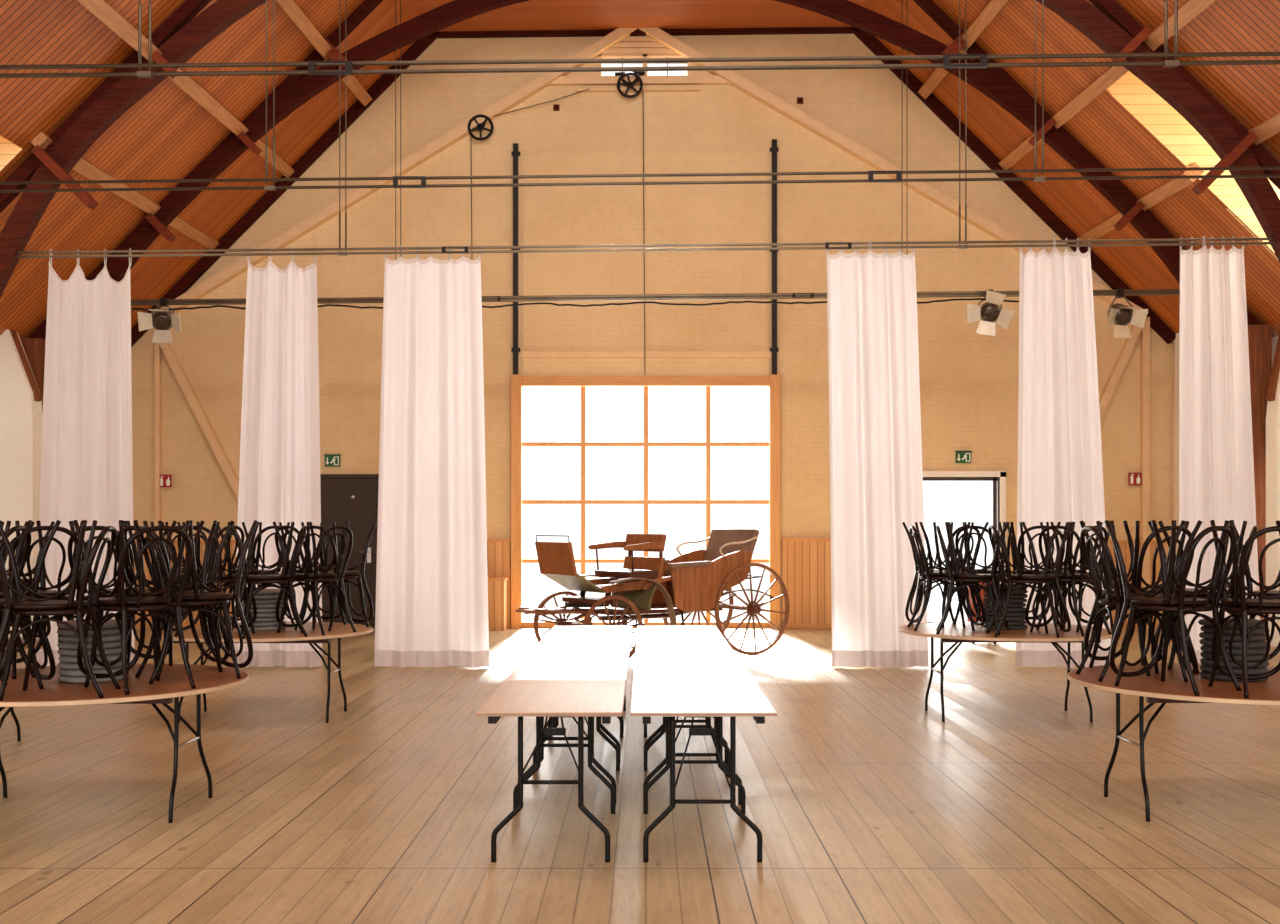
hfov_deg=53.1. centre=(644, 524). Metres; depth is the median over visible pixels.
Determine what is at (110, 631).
seat pad
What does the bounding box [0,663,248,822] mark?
round table
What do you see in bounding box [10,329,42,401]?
strut
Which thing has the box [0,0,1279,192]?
rod
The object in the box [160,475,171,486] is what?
fire sign
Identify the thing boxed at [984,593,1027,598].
seat pad
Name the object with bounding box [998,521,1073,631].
bentwood chair
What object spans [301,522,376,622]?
bentwood chair
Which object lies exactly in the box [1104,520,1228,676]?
bentwood chair
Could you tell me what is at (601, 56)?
window
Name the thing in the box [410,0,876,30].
ceiling
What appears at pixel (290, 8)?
purlin
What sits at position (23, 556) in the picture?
bentwood chair
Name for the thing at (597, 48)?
trim
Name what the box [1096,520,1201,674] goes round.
bentwood chair
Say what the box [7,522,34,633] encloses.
bentwood chair
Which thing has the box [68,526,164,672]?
bentwood chair
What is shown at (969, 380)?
wall
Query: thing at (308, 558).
bentwood chair
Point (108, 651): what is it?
seat pad
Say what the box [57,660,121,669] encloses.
seat pad
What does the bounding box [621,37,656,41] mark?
trim
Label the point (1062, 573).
bentwood chair
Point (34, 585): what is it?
bentwood chair
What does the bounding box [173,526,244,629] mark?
bentwood chair
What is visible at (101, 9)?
purlin
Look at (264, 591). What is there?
seat pad
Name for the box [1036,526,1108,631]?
bentwood chair
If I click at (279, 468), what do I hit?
curtain
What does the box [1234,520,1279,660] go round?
bentwood chair
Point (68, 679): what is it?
seat pad
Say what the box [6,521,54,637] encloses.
bentwood chair
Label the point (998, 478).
door frame
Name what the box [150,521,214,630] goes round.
bentwood chair
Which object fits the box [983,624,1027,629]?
seat pad
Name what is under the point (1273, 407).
wall
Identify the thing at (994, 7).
purlin
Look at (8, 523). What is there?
bentwood chair
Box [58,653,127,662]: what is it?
seat pad
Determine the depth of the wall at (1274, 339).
20.31 m
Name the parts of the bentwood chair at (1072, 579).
leg, leg, seat, leg, leg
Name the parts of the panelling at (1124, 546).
skirting, cap rail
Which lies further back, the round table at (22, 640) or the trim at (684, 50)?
the trim at (684, 50)
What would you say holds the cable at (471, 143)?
hanging from the pulley at (480, 127)
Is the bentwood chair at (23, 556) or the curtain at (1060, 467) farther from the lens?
the curtain at (1060, 467)
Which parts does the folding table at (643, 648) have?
leg, leg, leg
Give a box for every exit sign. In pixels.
[324,454,340,465]
[955,451,971,462]
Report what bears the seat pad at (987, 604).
on the seat pad at (1020, 609)
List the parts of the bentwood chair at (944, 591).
leg, leg, leg, leg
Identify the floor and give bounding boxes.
[0,628,1279,923]
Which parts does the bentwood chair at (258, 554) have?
leg, leg, leg, leg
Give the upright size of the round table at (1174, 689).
0.751 m
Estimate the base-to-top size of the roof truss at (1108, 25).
6.026 m
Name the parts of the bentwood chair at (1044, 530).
leg, leg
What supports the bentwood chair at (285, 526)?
on the round table at (288, 635)
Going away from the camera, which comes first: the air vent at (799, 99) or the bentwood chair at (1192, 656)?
the bentwood chair at (1192, 656)
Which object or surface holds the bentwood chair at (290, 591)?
on the round table at (288, 635)
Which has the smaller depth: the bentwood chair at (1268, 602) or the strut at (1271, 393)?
the bentwood chair at (1268, 602)
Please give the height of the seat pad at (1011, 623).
0.038 m
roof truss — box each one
[0,0,1279,297]
[20,0,1272,640]
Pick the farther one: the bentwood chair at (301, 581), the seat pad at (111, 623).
the bentwood chair at (301, 581)
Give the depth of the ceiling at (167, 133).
16.92 m
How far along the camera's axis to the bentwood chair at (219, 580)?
10.29 m
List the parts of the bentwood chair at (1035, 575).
leg, leg, seat, leg, leg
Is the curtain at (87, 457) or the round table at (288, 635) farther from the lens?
the curtain at (87, 457)
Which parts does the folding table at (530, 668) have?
leg, leg, leg, leg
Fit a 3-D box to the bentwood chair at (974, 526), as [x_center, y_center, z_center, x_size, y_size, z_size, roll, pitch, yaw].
[3.090,0.455,11.612,0.434,0.901,0.513,0,0,41]
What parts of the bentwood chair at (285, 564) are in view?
leg, leg, seat, leg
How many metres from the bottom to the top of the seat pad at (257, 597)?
0.038 m
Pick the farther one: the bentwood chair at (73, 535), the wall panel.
the wall panel
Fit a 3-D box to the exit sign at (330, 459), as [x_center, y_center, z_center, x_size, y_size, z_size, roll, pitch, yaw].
[-4.997,-1.034,20.473,0.260,0.193,0.055,0,0,0]
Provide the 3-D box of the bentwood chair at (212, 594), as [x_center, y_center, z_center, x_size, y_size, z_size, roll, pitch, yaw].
[-2.629,0.421,7.603,0.434,0.901,0.513,0,0,33]
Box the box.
[488,577,508,630]
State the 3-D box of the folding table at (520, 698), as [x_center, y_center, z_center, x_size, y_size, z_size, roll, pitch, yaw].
[-0.462,1.275,6.795,0.708,0.750,1.274,0,0,0]
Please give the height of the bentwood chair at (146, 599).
0.901 m
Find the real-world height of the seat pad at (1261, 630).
0.038 m
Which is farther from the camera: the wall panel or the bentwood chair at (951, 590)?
the wall panel
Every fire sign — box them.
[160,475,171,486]
[1129,473,1140,484]
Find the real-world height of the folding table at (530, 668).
0.750 m
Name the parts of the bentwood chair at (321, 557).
leg, leg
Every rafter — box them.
[131,32,436,346]
[851,27,1175,343]
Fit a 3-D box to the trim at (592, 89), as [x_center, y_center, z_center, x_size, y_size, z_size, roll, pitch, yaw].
[-0.112,-6.959,20.450,1.986,0.066,0.080,0,0,0]
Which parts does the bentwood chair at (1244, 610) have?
leg, leg, seat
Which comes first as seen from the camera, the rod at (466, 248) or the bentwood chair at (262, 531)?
the bentwood chair at (262, 531)
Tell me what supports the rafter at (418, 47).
attached to the wall at (969, 380)
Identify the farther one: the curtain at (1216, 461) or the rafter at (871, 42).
the rafter at (871, 42)
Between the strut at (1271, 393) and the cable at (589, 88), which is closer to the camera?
the strut at (1271, 393)
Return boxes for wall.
[0,329,42,636]
[131,34,1172,627]
[1175,333,1277,555]
[1266,372,1279,646]
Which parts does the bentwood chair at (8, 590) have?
leg, leg, seat, leg, leg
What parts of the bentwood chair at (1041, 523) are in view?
leg, leg, leg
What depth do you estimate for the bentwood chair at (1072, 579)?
10.46 m
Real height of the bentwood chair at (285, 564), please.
0.901 m
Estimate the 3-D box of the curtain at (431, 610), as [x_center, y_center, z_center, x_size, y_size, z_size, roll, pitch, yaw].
[-2.454,-0.798,14.717,1.321,4.856,0.168,0,0,2]
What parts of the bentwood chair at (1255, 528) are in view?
leg, seat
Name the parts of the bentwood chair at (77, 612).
leg, leg, seat, leg, leg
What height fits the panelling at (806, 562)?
1.444 m
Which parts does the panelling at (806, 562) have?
cap rail, skirting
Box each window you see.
[511,139,779,627]
[598,54,690,75]
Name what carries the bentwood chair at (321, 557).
on the bentwood chair at (285, 526)
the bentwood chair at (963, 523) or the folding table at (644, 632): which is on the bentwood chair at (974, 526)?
the bentwood chair at (963, 523)
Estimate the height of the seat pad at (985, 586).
0.038 m
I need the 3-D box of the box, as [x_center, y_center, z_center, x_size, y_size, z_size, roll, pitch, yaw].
[-2.354,1.240,20.190,0.360,0.820,0.500,0,0,0]
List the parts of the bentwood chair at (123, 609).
leg, leg, seat, leg, leg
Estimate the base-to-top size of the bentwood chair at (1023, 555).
0.901 m
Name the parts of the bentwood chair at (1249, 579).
leg, seat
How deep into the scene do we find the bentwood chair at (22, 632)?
9.97 m
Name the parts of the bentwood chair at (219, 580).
leg, seat, leg, leg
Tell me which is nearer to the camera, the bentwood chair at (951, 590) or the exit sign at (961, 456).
the bentwood chair at (951, 590)
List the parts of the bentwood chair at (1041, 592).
leg, leg, seat, leg, leg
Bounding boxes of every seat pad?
[57,619,120,628]
[57,627,119,635]
[57,640,120,648]
[57,646,120,655]
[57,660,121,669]
[58,633,120,642]
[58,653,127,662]
[58,666,121,676]
[58,674,122,682]
[241,603,282,608]
[242,598,282,603]
[242,607,281,612]
[243,612,284,617]
[248,616,284,621]
[248,621,285,626]
[248,626,285,630]
[253,589,284,594]
[254,594,283,599]
[983,598,1026,602]
[983,602,1025,607]
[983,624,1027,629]
[984,584,1026,589]
[984,589,1027,593]
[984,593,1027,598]
[984,607,1025,611]
[984,620,1025,625]
[985,611,1024,616]
[986,615,1024,620]
[1198,618,1264,627]
[1199,632,1265,640]
[1199,639,1266,647]
[1199,664,1268,674]
[1199,671,1268,681]
[1200,626,1269,634]
[1200,645,1266,654]
[1200,651,1269,660]
[1200,658,1268,667]
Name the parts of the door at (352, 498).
frame, handle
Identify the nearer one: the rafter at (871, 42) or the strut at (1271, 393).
the strut at (1271, 393)
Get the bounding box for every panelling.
[134,540,235,627]
[487,539,510,627]
[781,538,831,627]
[1109,540,1168,627]
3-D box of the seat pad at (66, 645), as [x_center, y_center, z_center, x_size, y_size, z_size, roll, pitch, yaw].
[-3.207,0.689,7.428,0.372,0.038,0.372,0,0,28]
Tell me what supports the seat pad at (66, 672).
on the seat pad at (68, 679)
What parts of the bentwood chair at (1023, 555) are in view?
leg, leg, leg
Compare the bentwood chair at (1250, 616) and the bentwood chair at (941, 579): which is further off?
the bentwood chair at (941, 579)
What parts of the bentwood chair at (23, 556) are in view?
leg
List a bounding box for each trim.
[153,28,636,313]
[154,343,161,552]
[159,343,238,498]
[521,351,770,357]
[549,75,729,85]
[576,87,699,91]
[603,49,676,53]
[612,43,666,47]
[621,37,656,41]
[639,28,1148,313]
[1099,320,1145,421]
[1140,317,1149,628]
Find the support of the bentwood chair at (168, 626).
on the round table at (174, 682)
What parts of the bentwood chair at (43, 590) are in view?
leg, seat, leg, leg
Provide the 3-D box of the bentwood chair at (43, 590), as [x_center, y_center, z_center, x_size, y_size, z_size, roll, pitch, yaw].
[-3.779,0.421,7.863,0.513,0.901,0.434,0,0,36]
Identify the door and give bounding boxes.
[320,474,378,627]
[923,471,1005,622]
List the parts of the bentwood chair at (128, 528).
leg, leg, leg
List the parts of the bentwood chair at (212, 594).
leg, leg, seat, leg, leg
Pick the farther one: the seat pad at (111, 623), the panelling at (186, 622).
the panelling at (186, 622)
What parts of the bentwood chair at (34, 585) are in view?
seat, leg, leg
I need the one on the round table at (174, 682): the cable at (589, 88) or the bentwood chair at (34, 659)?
the bentwood chair at (34, 659)
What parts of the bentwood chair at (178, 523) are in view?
leg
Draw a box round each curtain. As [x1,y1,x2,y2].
[36,248,134,665]
[232,246,322,667]
[374,244,488,667]
[825,240,928,667]
[1015,237,1110,667]
[1179,236,1259,662]
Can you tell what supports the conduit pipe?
attached to the wall at (1274, 339)
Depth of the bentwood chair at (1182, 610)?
6.94 m
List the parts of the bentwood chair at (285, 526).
leg, leg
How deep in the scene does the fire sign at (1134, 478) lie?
20.41 m
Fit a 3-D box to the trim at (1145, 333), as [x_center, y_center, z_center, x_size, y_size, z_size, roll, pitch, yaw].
[7.984,-0.833,20.440,0.112,4.965,0.120,0,0,0]
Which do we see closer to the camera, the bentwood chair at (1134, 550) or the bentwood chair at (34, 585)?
the bentwood chair at (34, 585)
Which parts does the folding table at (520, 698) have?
leg, leg, leg, leg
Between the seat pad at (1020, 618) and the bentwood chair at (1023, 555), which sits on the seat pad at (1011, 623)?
the seat pad at (1020, 618)
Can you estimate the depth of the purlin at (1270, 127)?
16.94 m
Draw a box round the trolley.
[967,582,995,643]
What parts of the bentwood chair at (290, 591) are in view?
leg, leg, seat, leg, leg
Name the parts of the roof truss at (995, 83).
post, post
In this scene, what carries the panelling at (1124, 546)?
attached to the wall at (969, 380)
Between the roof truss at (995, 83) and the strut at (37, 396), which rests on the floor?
the roof truss at (995, 83)
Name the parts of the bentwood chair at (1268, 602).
leg, leg, seat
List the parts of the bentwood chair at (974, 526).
leg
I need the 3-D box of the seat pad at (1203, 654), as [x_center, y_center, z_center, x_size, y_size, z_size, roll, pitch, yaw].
[3.458,0.766,7.508,0.372,0.038,0.372,0,0,-19]
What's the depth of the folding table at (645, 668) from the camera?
7.97 m
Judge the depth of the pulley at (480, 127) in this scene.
20.30 m
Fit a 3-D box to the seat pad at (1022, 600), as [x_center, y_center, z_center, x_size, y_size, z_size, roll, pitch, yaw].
[3.122,0.651,11.098,0.372,0.038,0.372,0,0,24]
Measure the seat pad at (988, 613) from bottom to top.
0.038 m
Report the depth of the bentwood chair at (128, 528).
7.74 m
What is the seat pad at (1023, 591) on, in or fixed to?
on the seat pad at (1014, 596)
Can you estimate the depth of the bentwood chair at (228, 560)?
10.69 m
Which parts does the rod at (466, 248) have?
rod, rod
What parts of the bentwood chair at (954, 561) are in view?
leg, leg, seat, leg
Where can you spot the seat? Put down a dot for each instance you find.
(619, 572)
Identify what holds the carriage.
on the floor
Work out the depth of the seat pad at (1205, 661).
7.37 m
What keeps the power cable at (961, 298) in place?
hanging from the spotlight
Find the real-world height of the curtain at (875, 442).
4.911 m
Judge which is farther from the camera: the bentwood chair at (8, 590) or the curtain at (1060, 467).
the curtain at (1060, 467)
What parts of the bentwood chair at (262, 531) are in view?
leg, leg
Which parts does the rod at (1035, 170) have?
rod, rod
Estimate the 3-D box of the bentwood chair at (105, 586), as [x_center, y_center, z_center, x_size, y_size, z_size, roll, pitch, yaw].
[-3.292,0.421,8.109,0.434,0.901,0.513,0,0,18]
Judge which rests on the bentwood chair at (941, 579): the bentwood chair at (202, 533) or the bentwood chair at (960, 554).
the bentwood chair at (960, 554)
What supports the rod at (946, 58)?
attached to the wall
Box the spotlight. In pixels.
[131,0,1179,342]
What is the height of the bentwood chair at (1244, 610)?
0.901 m
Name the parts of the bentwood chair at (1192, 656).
leg, leg, seat, leg, leg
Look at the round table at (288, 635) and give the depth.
10.74 m
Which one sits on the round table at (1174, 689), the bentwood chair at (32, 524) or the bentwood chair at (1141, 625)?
the bentwood chair at (1141, 625)
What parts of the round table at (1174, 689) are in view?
leg, leg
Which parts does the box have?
lid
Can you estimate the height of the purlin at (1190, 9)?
0.735 m
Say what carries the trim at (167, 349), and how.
attached to the wall at (969, 380)
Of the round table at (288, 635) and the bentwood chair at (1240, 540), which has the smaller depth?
the bentwood chair at (1240, 540)
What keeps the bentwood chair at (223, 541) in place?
on the bentwood chair at (128, 528)
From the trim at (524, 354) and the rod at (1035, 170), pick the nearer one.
the rod at (1035, 170)
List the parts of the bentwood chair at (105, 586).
leg, seat, leg, leg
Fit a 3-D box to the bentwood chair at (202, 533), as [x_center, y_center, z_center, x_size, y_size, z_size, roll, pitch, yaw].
[-3.889,0.455,10.827,0.434,0.901,0.513,0,0,-23]
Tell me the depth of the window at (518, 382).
20.42 m
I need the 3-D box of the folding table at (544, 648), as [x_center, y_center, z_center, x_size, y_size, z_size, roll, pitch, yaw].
[-0.462,1.275,9.390,0.708,0.750,1.324,0,0,0]
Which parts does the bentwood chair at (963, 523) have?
leg, seat, leg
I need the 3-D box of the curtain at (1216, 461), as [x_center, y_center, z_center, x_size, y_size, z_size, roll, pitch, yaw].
[6.633,-0.846,14.698,0.965,4.953,0.160,0,0,-2]
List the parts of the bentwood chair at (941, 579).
leg, leg, seat, leg, leg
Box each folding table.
[475,680,625,862]
[506,657,628,804]
[526,640,630,750]
[542,625,632,732]
[630,680,776,862]
[633,657,753,804]
[635,640,737,763]
[636,625,725,729]
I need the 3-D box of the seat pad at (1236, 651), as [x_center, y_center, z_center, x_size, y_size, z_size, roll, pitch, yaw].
[3.453,0.727,7.497,0.372,0.038,0.372,0,0,11]
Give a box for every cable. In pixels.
[132,298,1018,310]
[471,143,471,255]
[493,88,589,116]
[642,89,644,373]
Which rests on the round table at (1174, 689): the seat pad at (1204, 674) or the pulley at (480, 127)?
the seat pad at (1204, 674)
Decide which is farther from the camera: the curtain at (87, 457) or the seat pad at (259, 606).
the curtain at (87, 457)
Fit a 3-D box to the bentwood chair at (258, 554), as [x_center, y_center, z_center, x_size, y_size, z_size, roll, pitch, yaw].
[-3.549,0.421,11.568,0.513,0.901,0.434,0,0,20]
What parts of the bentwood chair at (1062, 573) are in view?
leg, leg, seat, leg, leg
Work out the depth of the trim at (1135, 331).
20.36 m
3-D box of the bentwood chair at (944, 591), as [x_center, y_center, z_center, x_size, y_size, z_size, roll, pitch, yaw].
[2.721,0.455,11.502,0.513,0.901,0.434,0,0,-29]
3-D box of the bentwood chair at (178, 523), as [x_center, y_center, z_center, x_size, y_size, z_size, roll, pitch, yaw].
[-3.929,0.421,11.245,0.513,0.901,0.434,0,0,1]
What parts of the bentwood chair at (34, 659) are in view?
leg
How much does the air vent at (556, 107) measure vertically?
0.100 m
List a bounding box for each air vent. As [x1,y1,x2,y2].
[553,104,559,110]
[797,97,802,103]
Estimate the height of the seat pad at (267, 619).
0.038 m
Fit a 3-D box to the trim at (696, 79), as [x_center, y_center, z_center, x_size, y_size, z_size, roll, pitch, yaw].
[-0.080,-7.103,20.450,3.044,0.136,0.080,0,0,0]
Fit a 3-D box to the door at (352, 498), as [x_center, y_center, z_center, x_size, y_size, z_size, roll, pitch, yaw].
[-4.955,0.420,20.428,1.450,2.460,0.143,0,0,0]
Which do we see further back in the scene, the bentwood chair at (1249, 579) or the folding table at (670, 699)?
the bentwood chair at (1249, 579)
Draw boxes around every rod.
[0,0,1279,77]
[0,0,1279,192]
[15,0,1274,257]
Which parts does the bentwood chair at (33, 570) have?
leg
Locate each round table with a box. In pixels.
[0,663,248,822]
[4,637,42,740]
[151,622,372,722]
[899,621,1111,721]
[1067,663,1279,821]
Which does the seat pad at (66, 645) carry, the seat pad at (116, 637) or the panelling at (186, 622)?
the seat pad at (116, 637)
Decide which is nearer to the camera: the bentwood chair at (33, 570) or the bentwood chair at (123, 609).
the bentwood chair at (123, 609)
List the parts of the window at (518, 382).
guide rail, rail, post, sill, post, guide rail, rail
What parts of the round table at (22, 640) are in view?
leg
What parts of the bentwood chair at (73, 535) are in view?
leg, seat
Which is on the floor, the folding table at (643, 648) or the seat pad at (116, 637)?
the folding table at (643, 648)
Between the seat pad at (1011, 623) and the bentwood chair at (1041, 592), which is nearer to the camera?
the bentwood chair at (1041, 592)
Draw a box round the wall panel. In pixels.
[523,151,768,375]
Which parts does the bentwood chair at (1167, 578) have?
leg, leg, seat, leg, leg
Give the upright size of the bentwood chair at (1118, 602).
0.901 m
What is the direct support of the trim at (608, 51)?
attached to the wall at (969, 380)
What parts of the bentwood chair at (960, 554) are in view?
leg, leg, seat, leg, leg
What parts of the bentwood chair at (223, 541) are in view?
leg, leg, seat, leg, leg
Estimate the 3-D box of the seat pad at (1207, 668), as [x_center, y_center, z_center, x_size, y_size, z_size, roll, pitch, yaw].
[3.450,0.842,7.502,0.372,0.038,0.372,0,0,8]
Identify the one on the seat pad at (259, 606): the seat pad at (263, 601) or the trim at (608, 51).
the seat pad at (263, 601)
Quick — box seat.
[594,568,658,577]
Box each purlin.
[30,132,219,248]
[77,0,294,177]
[275,0,371,105]
[918,0,1009,98]
[998,0,1215,169]
[1078,112,1279,243]
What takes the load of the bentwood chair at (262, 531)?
on the round table at (288, 635)
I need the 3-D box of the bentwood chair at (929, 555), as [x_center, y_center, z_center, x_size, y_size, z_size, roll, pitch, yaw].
[2.619,0.421,11.471,0.513,0.901,0.434,0,0,-12]
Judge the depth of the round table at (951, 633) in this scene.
10.77 m
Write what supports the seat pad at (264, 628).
on the round table at (288, 635)
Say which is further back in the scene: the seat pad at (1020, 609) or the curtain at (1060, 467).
the curtain at (1060, 467)
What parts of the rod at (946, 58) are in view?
rod, rod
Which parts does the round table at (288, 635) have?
leg, leg, leg, leg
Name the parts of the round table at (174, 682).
leg, leg, leg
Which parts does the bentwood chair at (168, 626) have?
leg, leg, seat, leg, leg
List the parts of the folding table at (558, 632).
leg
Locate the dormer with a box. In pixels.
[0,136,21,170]
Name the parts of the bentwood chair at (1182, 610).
leg, leg, seat, leg, leg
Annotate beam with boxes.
[428,27,861,38]
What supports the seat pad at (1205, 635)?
on the seat pad at (1236, 644)
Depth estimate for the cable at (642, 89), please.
20.36 m
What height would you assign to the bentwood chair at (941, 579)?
0.901 m
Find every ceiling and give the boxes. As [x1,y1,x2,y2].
[0,0,1279,338]
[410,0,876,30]
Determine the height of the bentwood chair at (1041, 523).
0.901 m
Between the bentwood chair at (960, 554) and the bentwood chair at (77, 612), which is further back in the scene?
the bentwood chair at (960, 554)
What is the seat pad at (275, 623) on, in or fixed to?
on the seat pad at (264, 628)
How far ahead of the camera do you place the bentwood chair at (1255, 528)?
7.88 m
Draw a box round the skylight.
[1106,71,1279,260]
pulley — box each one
[467,114,493,140]
[615,71,644,97]
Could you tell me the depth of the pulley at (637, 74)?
20.30 m
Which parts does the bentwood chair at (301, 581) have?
leg, leg, seat, leg, leg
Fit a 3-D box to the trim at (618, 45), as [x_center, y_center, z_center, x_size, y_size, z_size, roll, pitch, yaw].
[-0.080,-7.671,20.480,0.894,0.070,0.040,0,0,0]
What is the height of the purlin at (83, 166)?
0.477 m
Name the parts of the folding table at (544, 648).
leg, leg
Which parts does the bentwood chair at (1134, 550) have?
leg, leg, seat, leg, leg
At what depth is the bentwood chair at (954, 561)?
10.51 m
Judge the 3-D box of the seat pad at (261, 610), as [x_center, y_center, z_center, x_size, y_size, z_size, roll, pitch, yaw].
[-3.286,0.727,10.993,0.372,0.038,0.372,0,0,-4]
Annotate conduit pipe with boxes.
[1173,339,1174,519]
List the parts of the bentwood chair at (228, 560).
leg, seat, leg, leg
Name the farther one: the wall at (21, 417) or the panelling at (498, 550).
the panelling at (498, 550)
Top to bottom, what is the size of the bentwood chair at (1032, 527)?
0.901 m
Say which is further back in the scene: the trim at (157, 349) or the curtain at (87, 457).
the trim at (157, 349)
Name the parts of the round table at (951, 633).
leg, leg, leg, leg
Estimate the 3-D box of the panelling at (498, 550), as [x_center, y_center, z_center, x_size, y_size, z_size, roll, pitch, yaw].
[-2.398,0.936,20.455,0.508,1.428,0.090,0,0,0]
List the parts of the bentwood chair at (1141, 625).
leg, leg, leg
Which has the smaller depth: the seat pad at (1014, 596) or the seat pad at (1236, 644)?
the seat pad at (1236, 644)
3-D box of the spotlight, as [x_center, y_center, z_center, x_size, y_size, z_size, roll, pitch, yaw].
[0.000,-5.067,17.878,17.700,5.045,0.493,0,0,0]
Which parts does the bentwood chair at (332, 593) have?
leg, leg, leg, seat, leg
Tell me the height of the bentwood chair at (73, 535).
0.901 m
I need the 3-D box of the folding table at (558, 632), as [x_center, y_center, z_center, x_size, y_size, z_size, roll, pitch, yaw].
[-0.462,1.275,10.770,0.708,0.750,1.424,0,0,0]
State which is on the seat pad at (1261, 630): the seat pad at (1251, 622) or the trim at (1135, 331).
the seat pad at (1251, 622)
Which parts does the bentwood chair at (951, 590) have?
leg, leg, seat, leg, leg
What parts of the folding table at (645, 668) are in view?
leg, leg, leg, leg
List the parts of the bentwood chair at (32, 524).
leg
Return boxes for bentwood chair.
[0,520,10,557]
[0,520,60,679]
[0,520,81,663]
[0,520,97,678]
[0,526,34,684]
[0,526,81,678]
[0,526,120,700]
[0,606,43,689]
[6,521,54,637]
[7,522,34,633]
[20,626,25,640]
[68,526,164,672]
[69,521,176,658]
[73,520,190,677]
[84,526,195,694]
[115,526,217,675]
[127,520,233,661]
[135,526,240,683]
[143,520,257,667]
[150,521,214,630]
[160,526,208,631]
[162,522,234,613]
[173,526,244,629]
[174,526,254,636]
[182,522,258,627]
[219,522,289,620]
[227,525,294,623]
[228,521,294,630]
[241,526,307,638]
[273,522,349,626]
[275,525,345,627]
[277,526,355,635]
[279,522,344,619]
[294,526,368,630]
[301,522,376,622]
[902,522,973,622]
[907,525,974,630]
[911,526,983,627]
[915,522,988,625]
[936,526,999,635]
[945,522,1009,630]
[953,525,1013,624]
[962,522,1013,617]
[986,526,1059,637]
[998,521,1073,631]
[1007,522,1067,619]
[1015,526,1065,627]
[1022,522,1102,626]
[1030,526,1111,636]
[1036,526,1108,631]
[1040,522,1109,622]
[1076,526,1187,681]
[1079,520,1188,660]
[1089,526,1199,675]
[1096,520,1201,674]
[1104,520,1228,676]
[1114,526,1241,695]
[1148,520,1247,661]
[1168,526,1257,669]
[1208,526,1279,698]
[1210,520,1279,679]
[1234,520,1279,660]
[1249,597,1278,618]
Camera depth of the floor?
7.45 m
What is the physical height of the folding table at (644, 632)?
0.750 m
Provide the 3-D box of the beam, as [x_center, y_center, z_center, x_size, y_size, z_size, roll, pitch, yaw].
[0.000,-7.880,20.440,7.001,0.182,0.120,0,0,0]
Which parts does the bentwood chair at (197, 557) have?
leg, leg, leg, leg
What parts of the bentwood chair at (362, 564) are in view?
leg, leg, seat, leg, leg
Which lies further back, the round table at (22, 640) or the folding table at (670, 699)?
the round table at (22, 640)
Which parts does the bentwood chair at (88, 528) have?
seat, leg, leg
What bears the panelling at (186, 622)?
attached to the wall at (969, 380)
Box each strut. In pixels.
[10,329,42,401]
[1266,329,1279,400]
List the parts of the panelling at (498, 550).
cap rail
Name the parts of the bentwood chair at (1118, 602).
leg, leg, seat, leg, leg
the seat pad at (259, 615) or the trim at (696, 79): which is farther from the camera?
the trim at (696, 79)
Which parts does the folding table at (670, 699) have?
leg, leg, leg, leg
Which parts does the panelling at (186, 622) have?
skirting, cap rail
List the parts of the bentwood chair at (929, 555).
leg, leg, leg, leg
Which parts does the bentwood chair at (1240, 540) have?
leg, leg, seat, leg, leg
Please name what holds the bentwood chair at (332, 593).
on the round table at (288, 635)
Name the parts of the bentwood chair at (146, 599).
leg, leg, seat, leg, leg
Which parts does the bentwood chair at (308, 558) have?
leg, leg, leg, seat, leg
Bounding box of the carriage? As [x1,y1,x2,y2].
[516,529,789,658]

